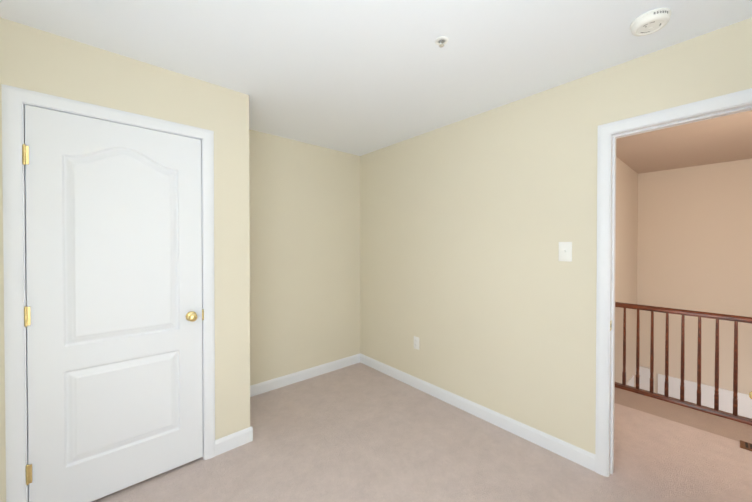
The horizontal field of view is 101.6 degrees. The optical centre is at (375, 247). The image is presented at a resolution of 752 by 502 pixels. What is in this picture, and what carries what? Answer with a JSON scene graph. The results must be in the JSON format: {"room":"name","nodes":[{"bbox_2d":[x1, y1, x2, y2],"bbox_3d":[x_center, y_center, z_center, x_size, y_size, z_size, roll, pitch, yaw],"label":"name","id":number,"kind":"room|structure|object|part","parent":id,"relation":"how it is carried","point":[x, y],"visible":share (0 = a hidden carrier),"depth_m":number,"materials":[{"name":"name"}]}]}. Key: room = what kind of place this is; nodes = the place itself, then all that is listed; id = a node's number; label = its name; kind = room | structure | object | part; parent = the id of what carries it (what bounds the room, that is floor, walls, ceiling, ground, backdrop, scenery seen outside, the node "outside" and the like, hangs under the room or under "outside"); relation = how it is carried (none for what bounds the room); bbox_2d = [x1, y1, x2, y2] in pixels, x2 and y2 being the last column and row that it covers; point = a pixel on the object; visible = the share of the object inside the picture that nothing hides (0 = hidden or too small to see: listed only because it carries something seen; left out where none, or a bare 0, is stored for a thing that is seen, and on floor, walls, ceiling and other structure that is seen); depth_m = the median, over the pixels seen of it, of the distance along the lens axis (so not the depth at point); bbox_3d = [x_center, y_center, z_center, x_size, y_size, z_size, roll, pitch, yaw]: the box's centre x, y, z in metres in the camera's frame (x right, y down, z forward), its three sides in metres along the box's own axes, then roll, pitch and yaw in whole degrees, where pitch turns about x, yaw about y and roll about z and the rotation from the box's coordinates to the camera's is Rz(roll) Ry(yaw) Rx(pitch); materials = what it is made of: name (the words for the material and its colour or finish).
{"room":"empty bedroom","nodes":[
{"label":"empty bedroom","id":0,"kind":"room"},
{"bbox_2d":[0,17,249,501],"bbox_3d":[-1.557,0.149,2.015,1.200,2.440,0.650,0,1,-41],"label":"wall","id":1,"kind":"structure","parent":0,"point":[35,59],"depth_m":1.94,"materials":[{"name":"beige paint"}]},
{"bbox_2d":[22,144,31,484],"bbox_3d":[-1.679,0.324,1.471,0.029,1.641,0.010,0,1,-41],"label":"closet door hinges","id":2,"kind":"object","parent":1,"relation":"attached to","point":[25,161],"visible":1,"depth_m":1.47,"materials":[{"name":"gold metal"}]},
{"bbox_2d":[1,84,214,501],"bbox_3d":[-1.439,0.329,1.769,0.797,2.085,0.120,0,1,-41],"label":"door frame","id":3,"kind":"structure","parent":1,"relation":"attached to","point":[25,292],"depth_m":1.49,"materials":[{"name":"white wood"}]},
{"bbox_2d":[25,105,203,501],"bbox_3d":[-1.388,0.331,1.716,0.758,2.042,0.100,0,1,-41],"label":"closet door","id":4,"kind":"structure","parent":1,"relation":"in","point":[114,296],"depth_m":1.68,"materials":[{"name":"white wood"}]},
{"bbox_3d":[-1.128,0.430,1.920,0.100,0.068,0.066,0,1,-41],"label":"knob","id":5,"kind":"part","parent":4,"relation":"part of","materials":[{"name":"gold metal"}]},
{"bbox_2d":[239,426,252,442],"bbox_3d":[-1.085,1.315,2.408,0.013,0.100,0.633,0,1,-41],"label":"baseboard","id":6,"kind":"structure","parent":1,"relation":"attached to","point":[247,434],"depth_m":2.15,"materials":[{"name":"white wood"}]},
{"bbox_2d":[250,354,358,396],"bbox_3d":[-0.760,1.308,3.143,1.470,0.100,0.013,0,1,-41],"label":"baseboard","id":7,"kind":"structure","parent":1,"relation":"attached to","point":[256,389],"depth_m":3.13,"materials":[{"name":"white wood"}]},
{"bbox_2d":[249,129,359,385],"bbox_3d":[-1.245,0.141,2.798,2.940,2.440,0.120,0,1,-41],"label":"wall","id":8,"kind":"structure","parent":0,"point":[304,207],"depth_m":3.14,"materials":[{"name":"beige paint"}]},
{"bbox_2d":[0,0,751,155],"bbox_3d":[-0.082,-1.116,1.452,2.940,0.100,3.660,0,1,-41],"label":"ceiling","id":9,"kind":"structure","parent":0,"point":[359,77],"depth_m":1.62,"materials":[{"name":"white paint"}]},
{"bbox_2d":[435,36,447,46],"bbox_3d":[0.338,-1.059,1.579,0.068,0.037,0.068,0,1,-41],"label":"sprinkler head","id":10,"kind":"object","parent":9,"relation":"attached to","point":[441,43],"visible":1,"depth_m":1.57},
{"bbox_2d":[630,8,670,35],"bbox_3d":[1.277,-1.046,1.429,0.144,0.040,0.144,0,1,-41],"label":"smoke detector","id":11,"kind":"object","parent":9,"relation":"attached to","point":[650,22],"visible":1,"depth_m":1.40,"materials":[{"name":"white plastic"}]},
{"bbox_2d":[92,362,751,501],"bbox_3d":[0.379,1.422,1.692,3.920,0.100,3.940,0,1,-41],"label":"floor","id":12,"kind":"structure","parent":0,"point":[359,432],"depth_m":1.98,"materials":[{"name":"carpet"}]},
{"bbox_2d":[740,440,751,450],"bbox_3d":[2.628,1.363,2.025,0.110,0.010,0.290,0,1,-41],"label":"air vent register","id":13,"kind":"object","parent":12,"relation":"on","point":[745,445],"visible":0.98,"depth_m":2.11,"materials":[{"name":"brown metal"}]},
{"bbox_2d":[360,18,751,453],"bbox_3d":[1.113,0.147,2.239,0.120,2.440,3.820,0,1,-41],"label":"wall","id":14,"kind":"structure","parent":0,"point":[475,285],"depth_m":2.27,"materials":[{"name":"beige paint"}]},
{"bbox_2d":[414,336,418,349],"bbox_3d":[0.392,0.922,2.976,0.008,0.120,0.072,0,1,-41],"label":"electrical outlet plate","id":15,"kind":"object","parent":14,"relation":"attached to","point":[416,342],"visible":1,"depth_m":2.97,"materials":[{"name":"white plastic"}]},
{"bbox_2d":[359,353,594,471],"bbox_3d":[0.577,1.312,2.763,0.013,0.100,2.342,0,1,-41],"label":"baseboard","id":16,"kind":"structure","parent":14,"relation":"attached to","point":[562,448],"depth_m":2.36,"materials":[{"name":"white wood"}]},
{"bbox_2d":[558,242,571,261],"bbox_3d":[1.231,0.024,1.998,0.021,0.128,0.078,0,1,-41],"label":"light switch","id":17,"kind":"object","parent":14,"relation":"attached to","point":[565,251],"visible":1,"depth_m":2.00,"materials":[{"name":"white plastic"}]},
{"bbox_2d":[595,88,751,476],"bbox_3d":[1.711,0.318,1.553,0.154,2.110,0.959,0,1,-41],"label":"door frame","id":18,"kind":"structure","parent":14,"relation":"attached to","point":[603,233],"depth_m":1.83,"materials":[{"name":"white wood"}]},
{"bbox_2d":[615,157,637,386],"bbox_3d":[2.293,0.594,3.072,2.750,3.030,0.120,0,1,-41],"label":"wall","id":19,"kind":"structure","parent":0,"point":[626,232],"depth_m":3.44,"materials":[{"name":"paint"}]},
{"bbox_2d":[626,375,633,386],"bbox_3d":[2.741,1.769,3.383,0.940,0.475,0.016,0,1,-41],"label":"baseboard","id":20,"kind":"structure","parent":19,"relation":"attached to","point":[630,382],"depth_m":3.58,"materials":[{"name":"white wood"}]},
{"bbox_2d":[614,387,751,443],"bbox_3d":[2.727,1.416,2.330,0.460,0.100,1.820,0,1,-41],"label":"hall floor edge","id":21,"kind":"structure","parent":0,"point":[723,427],"depth_m":2.48,"materials":[{"name":"carpet"}]},
{"bbox_2d":[615,301,751,425],"bbox_3d":[2.854,0.870,2.439,0.110,0.990,1.575,0,1,-41],"label":"stair railing","id":22,"kind":"object","parent":21,"relation":"on","point":[715,410],"visible":0.88,"depth_m":2.65,"materials":[{"name":"brown wood"}]},
{"bbox_2d":[616,110,751,173],"bbox_3d":[2.851,-0.965,2.417,2.750,0.100,1.820,0,1,-41],"label":"ceiling","id":23,"kind":"structure","parent":0,"point":[727,138],"depth_m":2.75,"materials":[{"name":"beige paint"}]},
{"bbox_2d":[637,159,751,394],"bbox_3d":[3.882,0.592,3.249,0.120,3.030,1.700,0,1,-41],"label":"wall","id":24,"kind":"structure","parent":0,"point":[694,248],"depth_m":3.45,"materials":[{"name":"paint"}]},
{"bbox_2d":[658,374,751,418],"bbox_3d":[3.856,1.765,3.184,0.020,0.485,1.380,0,1,-41],"label":"baseboard","id":25,"kind":"structure","parent":24,"relation":"attached to","point":[726,400],"depth_m":3.39,"materials":[{"name":"white wood"}]}
]}

